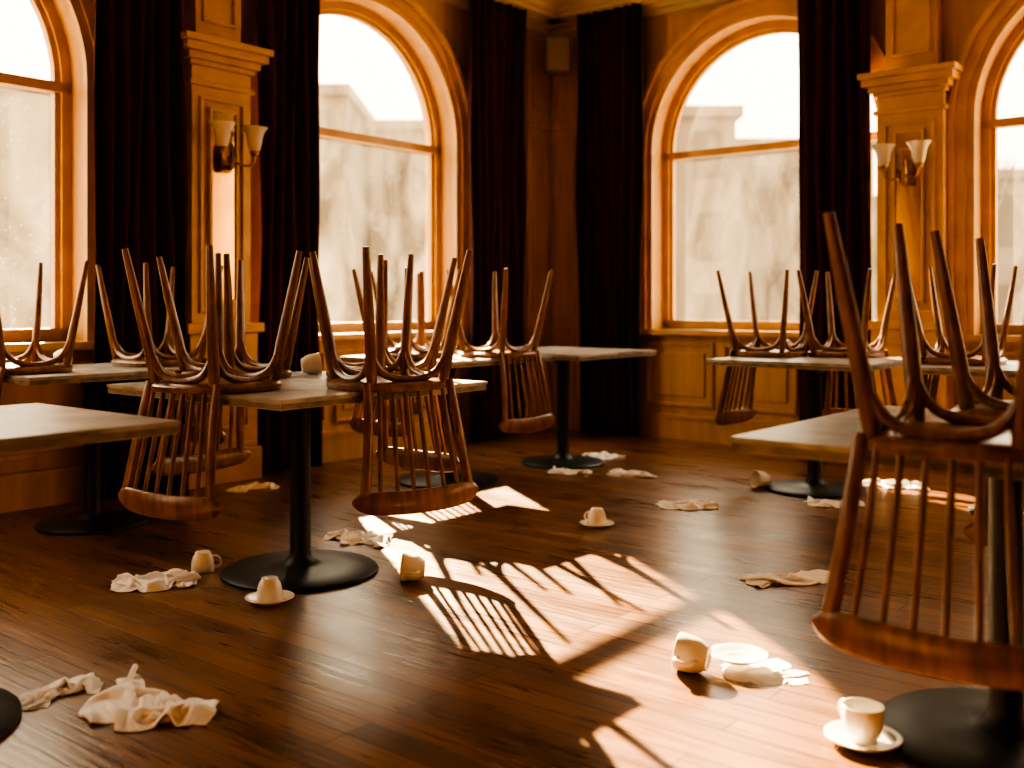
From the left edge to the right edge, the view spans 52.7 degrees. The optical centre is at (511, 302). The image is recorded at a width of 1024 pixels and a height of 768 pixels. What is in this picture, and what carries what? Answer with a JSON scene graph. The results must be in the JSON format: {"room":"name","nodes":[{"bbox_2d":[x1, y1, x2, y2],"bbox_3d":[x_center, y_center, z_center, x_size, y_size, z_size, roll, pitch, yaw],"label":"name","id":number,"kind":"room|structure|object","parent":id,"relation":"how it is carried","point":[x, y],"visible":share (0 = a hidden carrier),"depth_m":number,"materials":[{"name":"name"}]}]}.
{"room":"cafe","nodes":[
{"label":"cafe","id":0,"kind":"room"},
{"bbox_2d":[0,0,469,474],"bbox_3d":[-2.898,-0.695,5.245,0.300,3.550,10.500,0,0,39],"label":"wall","id":1,"kind":"structure","parent":0,"point":[452,21],"depth_m":7.21,"materials":[{"name":"brown wood"}]},
{"bbox_2d":[0,0,94,351],"bbox_3d":[-2.979,-1.022,5.001,0.320,2.545,2.200,0,0,39],"label":"window","id":2,"kind":"structure","parent":1,"relation":"in","point":[59,85],"depth_m":5.69,"materials":[{"name":"brown wood"}]},
{"bbox_2d":[94,0,187,500],"bbox_3d":[-2.074,-0.662,5.759,0.087,3.456,0.571,0,0,39],"label":"velvet curtain","id":3,"kind":"object","parent":1,"relation":"hanging from","point":[141,161],"visible":0.64,"depth_m":5.73,"materials":[{"name":"black fabric"}]},
{"bbox_2d":[208,107,238,302],"bbox_3d":[-1.727,-0.580,6.188,0.025,1.160,0.200,0,0,39],"label":"mirror","id":4,"kind":"object","parent":1,"relation":"attached to","point":[223,188],"visible":0.67,"depth_m":6.19,"materials":[{"name":"brown mirror"}]},
{"bbox_2d":[208,120,267,172],"bbox_3d":[-1.639,-0.915,6.117,0.224,0.270,0.386,0,0,39],"label":"wall sconce","id":5,"kind":"object","parent":4,"relation":"attached to","point":[222,129],"visible":1,"depth_m":6.13,"materials":[{"name":"white glass"}]},
{"bbox_2d":[181,0,273,489],"bbox_3d":[-1.760,-0.635,6.215,0.250,3.430,0.620,0,0,39],"label":"pilaster","id":6,"kind":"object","parent":1,"relation":"attached to","point":[218,68],"depth_m":6.14,"materials":[{"name":"brown wood"}]},
{"bbox_2d":[0,343,460,462],"bbox_3d":[-2.904,0.565,4.979,0.033,0.510,7.940,0,0,39],"label":"trim","id":7,"kind":"structure","parent":1,"relation":"attached to","point":[68,395],"depth_m":5.55,"materials":[{"name":"wood"}]},
{"bbox_2d":[0,406,550,513],"bbox_3d":[-2.857,0.983,5.018,0.053,0.195,10.200,0,0,39],"label":"baseboard","id":8,"kind":"structure","parent":1,"relation":"attached to","point":[26,490],"depth_m":5.57,"materials":[{"name":"brown wood"}]},
{"bbox_2d":[257,0,321,474],"bbox_3d":[-1.409,-0.662,6.580,0.086,3.455,0.532,0,0,39],"label":"velvet curtain","id":9,"kind":"object","parent":1,"relation":"hanging from","point":[288,87],"visible":0.79,"depth_m":6.56,"materials":[{"name":"black fabric"}]},
{"bbox_2d":[250,0,470,342],"bbox_3d":[-1.081,-1.022,7.350,0.320,2.545,2.200,0,0,39],"label":"window","id":10,"kind":"structure","parent":1,"relation":"in","point":[408,12],"depth_m":7.88,"materials":[{"name":"brown wood"}]},
{"bbox_2d":[468,0,526,441],"bbox_3d":[-0.123,-0.662,8.172,0.088,3.456,0.669,0,0,39],"label":"velvet curtain","id":11,"kind":"object","parent":1,"relation":"hanging from","point":[497,30],"visible":0.88,"depth_m":8.17,"materials":[{"name":"black fabric"}]},
{"bbox_2d":[438,0,561,35],"bbox_3d":[-2.767,-2.390,4.946,0.281,0.160,10.200,0,0,39],"label":"crown molding","id":12,"kind":"structure","parent":1,"relation":"attached to","point":[538,11],"depth_m":8.52,"materials":[{"name":"beige paint"}]},
{"bbox_2d":[524,29,551,407],"bbox_3d":[0.237,-0.710,8.825,0.075,3.200,0.390,0,0,39],"label":"trim","id":13,"kind":"structure","parent":1,"relation":"attached to","point":[537,98],"depth_m":8.79,"materials":[{"name":"brown wood"}]},
{"bbox_2d":[0,428,987,767],"bbox_3d":[0.461,1.130,2.401,9.100,0.100,10.700,0,0,39],"label":"floor","id":14,"kind":"structure","parent":0,"point":[531,635],"depth_m":3.51,"materials":[{"name":"brown wood"}]},
{"bbox_2d":[18,672,103,710],"bbox_3d":[-1.246,1.063,2.851,0.148,0.034,0.253,0,0,42],"label":"cloth napkin","id":15,"kind":"object","parent":14,"relation":"on","point":[39,698],"visible":0.98,"depth_m":2.85,"materials":[{"name":"fabric"}]},
{"bbox_2d":[0,403,180,739],"bbox_3d":[-1.600,0.700,2.580,0.800,0.760,1.240,0,0,39],"label":"cafe table","id":16,"kind":"object","parent":14,"relation":"on","point":[31,426],"visible":1,"depth_m":2.71,"materials":[{"name":"wood"}]},
{"bbox_2d":[3,363,190,535],"bbox_3d":[-2.050,0.700,5.050,0.760,0.760,1.000,0,0,39],"label":"cafe table","id":17,"kind":"object","parent":14,"relation":"on","point":[92,520],"visible":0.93,"depth_m":4.97,"materials":[{"name":"metal"}]},
{"bbox_2d":[0,261,88,464],"bbox_3d":[-2.289,0.275,4.754,0.510,0.946,0.484,0,0,38],"label":"dining chair","id":18,"kind":"object","parent":17,"relation":"on","point":[9,365],"visible":1,"depth_m":4.78,"materials":[{"name":"brown wood"}]},
{"bbox_2d":[53,349,72,365],"bbox_3d":[-2.272,0.273,5.237,0.088,0.094,0.124,0,0,-15],"label":"coffee cup","id":19,"kind":"object","parent":17,"relation":"on","point":[58,352],"visible":0.19,"depth_m":5.19,"materials":[{"name":"white ceramic"}]},
{"bbox_2d":[96,262,225,443],"bbox_3d":[-1.811,0.275,5.346,0.510,0.946,0.484,0,0,38],"label":"dining chair","id":20,"kind":"object","parent":17,"relation":"on","point":[127,359],"visible":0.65,"depth_m":5.28,"materials":[{"name":"brown wood"}]},
{"bbox_2d":[79,664,218,731],"bbox_3d":[-0.989,1.058,2.754,0.472,0.043,0.290,0,0,34],"label":"cloth napkin","id":21,"kind":"object","parent":14,"relation":"on","point":[131,706],"visible":1,"depth_m":2.69,"materials":[{"name":"fabric"}]},
{"bbox_2d":[110,568,200,592],"bbox_3d":[-1.378,1.059,3.983,0.341,0.040,0.282,0,0,-33],"label":"cloth napkin","id":22,"kind":"object","parent":14,"relation":"on","point":[154,581],"visible":1,"depth_m":3.94,"materials":[{"name":"fabric"}]},
{"bbox_2d":[191,550,221,573],"bbox_3d":[-1.241,1.040,4.169,0.092,0.079,0.112,0,0,21],"label":"coffee cup","id":23,"kind":"object","parent":14,"relation":"on","point":[202,560],"visible":0.94,"depth_m":4.13,"materials":[{"name":"white ceramic"}]},
{"bbox_2d":[226,481,279,491],"bbox_3d":[-1.501,1.059,5.989,0.312,0.040,0.155,0,0,-28],"label":"cloth napkin","id":24,"kind":"object","parent":14,"relation":"on","point":[255,485],"visible":1,"depth_m":5.98,"materials":[{"name":"fabric"}]},
{"bbox_2d":[244,590,294,605],"bbox_3d":[-0.875,1.069,3.730,0.177,0.022,0.177,0,0,0],"label":"saucer","id":25,"kind":"object","parent":14,"relation":"on","point":[287,595],"visible":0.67,"depth_m":3.72,"materials":[{"name":"white ceramic"}]},
{"bbox_2d":[257,576,282,602],"bbox_3d":[-0.884,1.031,3.733,0.112,0.079,0.092,0,0,20],"label":"coffee cup","id":26,"kind":"object","parent":25,"relation":"on","point":[269,589],"visible":0.99,"depth_m":3.70,"materials":[{"name":"white ceramic"}]},
{"bbox_2d":[106,371,487,592],"bbox_3d":[-0.850,0.700,4.150,1.080,0.760,1.060,0,0,39],"label":"cafe table","id":27,"kind":"object","parent":14,"relation":"on","point":[300,569],"visible":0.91,"depth_m":4.09,"materials":[{"name":"metal"}]},
{"bbox_2d":[118,245,302,520],"bbox_3d":[-1.101,0.275,3.787,0.510,0.946,0.484,0,0,31],"label":"dining chair","id":28,"kind":"object","parent":27,"relation":"on","point":[222,378],"visible":0.97,"depth_m":3.63,"materials":[{"name":"brown wood"}]},
{"bbox_2d":[152,253,308,475],"bbox_3d":[-1.201,0.275,4.432,0.484,0.946,0.510,0,0,36],"label":"dining chair","id":29,"kind":"object","parent":27,"relation":"on","point":[228,457],"visible":0.57,"depth_m":4.45,"materials":[{"name":"brown wood"}]},
{"bbox_2d":[301,352,321,373],"bbox_3d":[-0.903,0.271,4.638,0.092,0.098,0.129,0,0,-15],"label":"coffee cup","id":30,"kind":"object","parent":27,"relation":"on","point":[311,363],"visible":1,"depth_m":4.59,"materials":[{"name":"white ceramic"}]},
{"bbox_2d":[308,254,459,472],"bbox_3d":[-0.548,0.275,4.460,0.510,0.946,0.484,0,0,39],"label":"dining chair","id":31,"kind":"object","parent":27,"relation":"on","point":[384,357],"visible":0.45,"depth_m":4.48,"materials":[{"name":"brown wood"}]},
{"bbox_2d":[310,246,478,515],"bbox_3d":[-0.452,0.275,3.879,0.510,0.946,0.484,0,0,-35],"label":"dining chair","id":32,"kind":"object","parent":27,"relation":"on","point":[372,377],"visible":1,"depth_m":3.74,"materials":[{"name":"brown wood"}]},
{"bbox_2d":[323,529,392,547],"bbox_3d":[-0.704,1.062,4.679,0.324,0.036,0.270,0,0,1],"label":"cloth napkin","id":33,"kind":"object","parent":14,"relation":"on","point":[344,536],"visible":1,"depth_m":4.68,"materials":[{"name":"fabric"}]},
{"bbox_2d":[399,553,424,580],"bbox_3d":[-0.385,1.026,4.000,0.100,0.107,0.141,0,0,-7],"label":"coffee cup","id":34,"kind":"object","parent":14,"relation":"on","point":[412,567],"visible":1,"depth_m":3.98,"materials":[{"name":"white ceramic"}]},
{"bbox_2d":[340,351,553,488],"bbox_3d":[-0.390,0.700,6.280,0.920,0.760,0.920,0,0,39],"label":"cafe table","id":35,"kind":"object","parent":14,"relation":"on","point":[481,479],"visible":0.38,"depth_m":6.16,"materials":[{"name":"stone"}]},
{"bbox_2d":[349,267,461,436],"bbox_3d":[-0.617,0.275,6.000,0.510,0.946,0.484,0,0,39],"label":"dining chair","id":36,"kind":"object","parent":35,"relation":"on","point":[418,352],"visible":0.25,"depth_m":5.93,"materials":[{"name":"brown wood"}]},
{"bbox_2d":[371,270,469,419],"bbox_3d":[-0.592,0.275,6.572,0.484,0.946,0.510,0,0,39],"label":"dining chair","id":37,"kind":"object","parent":35,"relation":"on","point":[421,340],"visible":0.28,"depth_m":6.52,"materials":[{"name":"brown wood"}]},
{"bbox_2d":[446,268,554,432],"bbox_3d":[-0.062,0.275,6.144,0.484,0.946,0.510,0,0,39],"label":"dining chair","id":38,"kind":"object","parent":35,"relation":"on","point":[501,349],"visible":0.98,"depth_m":6.03,"materials":[{"name":"brown wood"}]},
{"bbox_2d":[547,466,591,474],"bbox_3d":[0.357,1.065,6.569,0.303,0.029,0.179,0,0,21],"label":"cloth napkin","id":39,"kind":"object","parent":14,"relation":"on","point":[554,470],"visible":1,"depth_m":6.54,"materials":[{"name":"fabric"}]},
{"bbox_2d":[521,346,656,469],"bbox_3d":[0.344,0.700,6.970,0.920,0.760,0.920,0,0,39],"label":"cafe table","id":40,"kind":"object","parent":14,"relation":"on","point":[563,356],"visible":0.91,"depth_m":6.93,"materials":[{"name":"stone"}]},
{"bbox_2d":[580,519,613,528],"bbox_3d":[0.410,1.069,4.990,0.169,0.021,0.169,0,0,0],"label":"saucer","id":41,"kind":"object","parent":14,"relation":"on","point":[583,522],"visible":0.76,"depth_m":4.96,"materials":[{"name":"white ceramic"}]},
{"bbox_2d":[584,507,605,525],"bbox_3d":[0.408,1.031,5.000,0.092,0.079,0.112,0,0,-13],"label":"coffee cup","id":42,"kind":"object","parent":41,"relation":"on","point":[596,515],"visible":0.99,"depth_m":4.96,"materials":[{"name":"white ceramic"}]},
{"bbox_2d":[583,451,625,459],"bbox_3d":[0.639,1.062,7.207,0.312,0.034,0.227,0,0,1],"label":"cloth napkin","id":43,"kind":"object","parent":14,"relation":"on","point":[604,455],"visible":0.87,"depth_m":7.17,"materials":[{"name":"fabric"}]},
{"bbox_2d":[606,468,657,477],"bbox_3d":[0.764,1.062,6.500,0.317,0.036,0.226,0,0,17],"label":"cloth napkin","id":44,"kind":"object","parent":14,"relation":"on","point":[619,472],"visible":1,"depth_m":6.43,"materials":[{"name":"fabric"}]},
{"bbox_2d":[655,500,718,509],"bbox_3d":[0.932,1.065,5.493,0.332,0.029,0.241,0,0,-10],"label":"cloth napkin","id":45,"kind":"object","parent":14,"relation":"on","point":[692,504],"visible":1,"depth_m":5.45,"materials":[{"name":"fabric"}]},
{"bbox_2d":[672,632,711,672],"bbox_3d":[0.518,1.024,3.003,0.104,0.111,0.146,0,0,27],"label":"coffee cup","id":46,"kind":"object","parent":14,"relation":"on","point":[691,654],"visible":1,"depth_m":2.98,"materials":[{"name":"white ceramic"}]},
{"bbox_2d":[750,470,770,487],"bbox_3d":[1.464,1.029,6.032,0.096,0.102,0.135,0,0,-18],"label":"coffee cup","id":47,"kind":"object","parent":14,"relation":"on","point":[758,479],"visible":1,"depth_m":6.03,"materials":[{"name":"white ceramic"}]},
{"bbox_2d":[721,658,809,685],"bbox_3d":[0.735,1.076,3.018,0.261,0.007,0.216,0,0,-7],"label":"cloth napkin","id":48,"kind":"object","parent":14,"relation":"on","point":[769,672],"visible":0.94,"depth_m":3.00,"materials":[{"name":"fabric"}]},
{"bbox_2d":[711,643,768,665],"bbox_3d":[0.670,1.047,3.060,0.177,0.022,0.177,0,0,0],"label":"saucer","id":49,"kind":"object","parent":48,"relation":"on","point":[739,654],"visible":0.97,"depth_m":3.08,"materials":[{"name":"white ceramic"}]},
{"bbox_2d":[739,569,828,587],"bbox_3d":[1.106,1.063,4.044,0.436,0.034,0.217,0,0,-11],"label":"cloth napkin","id":50,"kind":"object","parent":14,"relation":"on","point":[818,576],"visible":0.92,"depth_m":3.99,"materials":[{"name":"fabric"}]},
{"bbox_2d":[705,355,901,498],"bbox_3d":[1.750,0.700,5.970,0.920,0.760,0.920,0,0,39],"label":"cafe table","id":51,"kind":"object","parent":14,"relation":"on","point":[814,486],"visible":0.81,"depth_m":5.85,"materials":[{"name":"stone"}]},
{"bbox_2d":[715,269,818,425],"bbox_3d":[1.536,0.275,6.246,0.484,0.946,0.510,0,0,39],"label":"dining chair","id":52,"kind":"object","parent":51,"relation":"on","point":[780,348],"visible":0.97,"depth_m":6.24,"materials":[{"name":"brown wood"}]},
{"bbox_2d":[796,268,896,415],"bbox_3d":[2.023,0.275,6.213,0.510,0.946,0.484,0,0,39],"label":"dining chair","id":53,"kind":"object","parent":51,"relation":"on","point":[876,349],"visible":0.7,"depth_m":6.22,"materials":[{"name":"brown wood"}]},
{"bbox_2d":[803,496,865,507],"bbox_3d":[1.721,1.064,5.516,0.325,0.032,0.192,0,0,16],"label":"cloth napkin","id":54,"kind":"object","parent":14,"relation":"on","point":[825,502],"visible":0.73,"depth_m":5.50,"materials":[{"name":"fabric"}]},
{"bbox_2d":[824,720,902,752],"bbox_3d":[0.860,1.068,2.530,0.185,0.023,0.185,0,0,0],"label":"saucer","id":55,"kind":"object","parent":14,"relation":"on","point":[835,731],"visible":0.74,"depth_m":2.52,"materials":[{"name":"white ceramic"}]},
{"bbox_2d":[838,697,884,745],"bbox_3d":[0.851,1.027,2.535,0.122,0.086,0.101,0,0,31],"label":"coffee cup","id":56,"kind":"object","parent":55,"relation":"on","point":[863,718],"visible":1,"depth_m":2.50,"materials":[{"name":"white ceramic"}]},
{"bbox_2d":[728,405,1023,767],"bbox_3d":[1.220,0.700,2.550,1.000,0.760,1.000,0,0,39],"label":"cafe table","id":57,"kind":"object","parent":14,"relation":"on","point":[938,727],"visible":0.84,"depth_m":2.52,"materials":[{"name":"stone"}]},
{"bbox_2d":[811,211,1023,690],"bbox_3d":[0.981,0.275,2.254,0.510,0.946,0.484,0,0,39],"label":"dining chair","id":58,"kind":"object","parent":57,"relation":"on","point":[980,440],"visible":1,"depth_m":2.15,"materials":[{"name":"brown wood"}]},
{"bbox_2d":[930,230,1014,546],"bbox_3d":[1.459,0.275,2.846,0.510,0.946,0.484,0,0,39],"label":"dining chair","id":59,"kind":"object","parent":57,"relation":"on","point":[988,402],"visible":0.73,"depth_m":2.80,"materials":[{"name":"brown wood"}]},
{"bbox_2d":[862,478,929,490],"bbox_3d":[2.245,1.059,6.050,0.357,0.040,0.254,0,0,6],"label":"cloth napkin","id":60,"kind":"object","parent":14,"relation":"on","point":[887,484],"visible":0.66,"depth_m":6.04,"materials":[{"name":"fabric"}]},
{"bbox_2d":[921,361,1017,514],"bbox_3d":[2.630,0.700,5.260,0.920,0.760,0.920,0,0,39],"label":"cafe table","id":61,"kind":"object","parent":14,"relation":"on","point":[1009,369],"visible":0.12,"depth_m":5.11,"materials":[{"name":"wood"}]},
{"bbox_2d":[912,263,1017,407],"bbox_3d":[2.365,0.275,5.474,0.484,0.946,0.510,0,0,39],"label":"dining chair","id":62,"kind":"object","parent":61,"relation":"on","point":[929,355],"visible":0.48,"depth_m":5.47,"materials":[{"name":"brown wood"}]},
{"bbox_2d":[541,0,583,5],"bbox_3d":[0.461,-2.545,2.401,9.100,0.150,10.700,0,0,39],"label":"ceiling","id":63,"kind":"structure","parent":0,"point":[552,2],"depth_m":8.46,"materials":[{"name":"beige paint"}]},
{"bbox_2d":[639,0,1023,422],"bbox_3d":[3.768,-0.695,6.414,8.600,3.550,0.300,0,0,39],"label":"wall","id":64,"kind":"structure","parent":0,"point":[959,17],"depth_m":8.04,"materials":[{"name":"brown wood"}]},
{"bbox_2d":[544,37,568,74],"bbox_3d":[0.366,-2.060,8.661,0.190,0.280,0.258,0,0,-6],"label":"wall speaker","id":65,"kind":"object","parent":64,"relation":"attached to","point":[556,49],"visible":1,"depth_m":8.54},
{"bbox_2d":[551,31,579,406],"bbox_3d":[0.458,-0.710,8.848,0.390,3.200,0.075,0,0,39],"label":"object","id":66,"kind":"structure","parent":64,"relation":"attached to","point":[565,321],"depth_m":8.85,"materials":[{"name":"brown wood"}]},
{"bbox_2d":[576,2,643,436],"bbox_3d":[0.805,-0.662,8.400,0.642,3.456,0.088,0,0,39],"label":"velvet curtain","id":67,"kind":"object","parent":64,"relation":"hanging from","point":[610,106],"visible":0.98,"depth_m":8.41,"materials":[{"name":"black fabric"}]},
{"bbox_2d":[543,0,734,35],"bbox_3d":[3.586,-2.390,6.188,8.600,0.160,0.280,0,0,39],"label":"crown molding","id":68,"kind":"structure","parent":64,"relation":"attached to","point":[568,13],"depth_m":8.33,"materials":[{"name":"beige paint"}]},
{"bbox_2d":[551,405,789,444],"bbox_3d":[3.659,0.983,6.277,8.600,0.195,0.053,0,0,39],"label":"baseboard","id":69,"kind":"structure","parent":64,"relation":"attached to","point":[657,425],"depth_m":8.11,"materials":[{"name":"brown wood"}]},
{"bbox_2d":[640,0,885,337],"bbox_3d":[1.900,-1.022,7.808,2.200,2.545,0.320,0,0,39],"label":"window","id":70,"kind":"structure","parent":64,"relation":"in","point":[737,12],"depth_m":8.22,"materials":[{"name":"brown wood"}]},
{"bbox_2d":[646,341,1018,414],"bbox_3d":[3.830,0.565,6.155,7.040,0.510,0.032,0,0,39],"label":"trim","id":71,"kind":"structure","parent":64,"relation":"attached to","point":[682,374],"depth_m":8.06,"materials":[{"name":"brown wood"}]},
{"bbox_2d":[797,0,871,420],"bbox_3d":[2.252,-0.662,7.238,0.535,3.455,0.087,0,0,39],"label":"velvet curtain","id":72,"kind":"object","parent":64,"relation":"hanging from","point":[834,35],"visible":0.67,"depth_m":7.22,"materials":[{"name":"black fabric"}]},
{"bbox_2d":[893,128,923,302],"bbox_3d":[2.651,-0.580,6.909,0.200,1.160,0.025,0,0,39],"label":"wall panel","id":73,"kind":"object","parent":64,"relation":"attached to","point":[908,201],"visible":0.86,"depth_m":6.89,"materials":[{"name":"brown wood"}]},
{"bbox_2d":[871,140,930,186],"bbox_3d":[2.580,-0.915,6.820,0.386,0.270,0.224,0,0,39],"label":"wall sconce","id":74,"kind":"object","parent":73,"relation":"attached to","point":[916,156],"visible":1,"depth_m":6.83,"materials":[{"name":"white glass"}]},
{"bbox_2d":[857,0,963,408],"bbox_3d":[2.678,-0.635,6.941,0.640,3.430,0.250,0,0,39],"label":"pilaster","id":75,"kind":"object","parent":64,"relation":"attached to","point":[913,90],"depth_m":6.91,"materials":[{"name":"brown wood"}]},
{"bbox_2d":[947,0,1023,341],"bbox_3d":[3.805,-1.022,6.268,2.200,2.545,0.320,0,0,39],"label":"window","id":76,"kind":"structure","parent":64,"relation":"in","point":[976,52],"depth_m":6.80,"materials":[{"name":"brown wood"}]},
{"label":"outside","id":77,"kind":"structure","parent":0,"visible":0},
{"bbox_3d":[0.000,1.680,63.500,120.000,0.200,102.000,0,0,0],"label":"ground","id":78,"kind":"structure","parent":77,"visible":0},
{"bbox_2d":[0,86,50,328],"bbox_3d":[-15.800,-1.895,29.425,12.700,6.950,9.150,0,0,0],"label":"building","id":79,"kind":"structure","parent":78,"relation":"on","point":[25,115],"depth_m":25.00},
{"bbox_2d":[319,83,375,322],"bbox_3d":[-6.550,-1.745,27.925,5.600,6.650,8.150,0,0,0],"label":"building","id":80,"kind":"structure","parent":78,"relation":"on","point":[344,165],"depth_m":24.00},
{"bbox_2d":[364,119,424,321],"bbox_3d":[-1.600,-1.595,30.425,4.500,6.350,7.150,0,0,0],"label":"building","id":81,"kind":"structure","parent":78,"relation":"on","point":[397,177],"depth_m":27.00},
{"bbox_2d":[676,105,743,320],"bbox_3d":[3.900,-1.495,27.925,2.900,6.150,8.150,0,0,0],"label":"building","id":82,"kind":"structure","parent":78,"relation":"on","point":[705,187],"depth_m":24.00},
{"bbox_2d":[735,138,798,320],"bbox_3d":[6.077,-1.003,22.026,2.776,5.180,1.911,0,0,27],"label":"bare tree","id":83,"kind":"object","parent":78,"relation":"on","point":[784,264],"visible":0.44,"depth_m":22.77,"materials":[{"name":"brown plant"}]},
{"bbox_2d":[736,138,876,321],"bbox_3d":[7.950,-1.595,33.925,5.400,6.350,8.150,0,0,0],"label":"building","id":84,"kind":"structure","parent":78,"relation":"on","point":[780,231],"depth_m":30.00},
{"bbox_2d":[874,168,1023,323],"bbox_3d":[16.750,-0.895,29.925,10.800,4.950,8.150,0,0,0],"label":"building","id":85,"kind":"structure","parent":78,"relation":"on","point":[1010,214],"depth_m":25.94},
{"bbox_2d":[997,157,1023,211],"bbox_3d":[10.589,-1.220,24.543,2.669,5.629,2.248,0,0,0],"label":"bare tree","id":86,"kind":"object","parent":78,"relation":"on","point":[1013,164],"visible":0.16,"depth_m":23.82,"materials":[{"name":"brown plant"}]}
]}

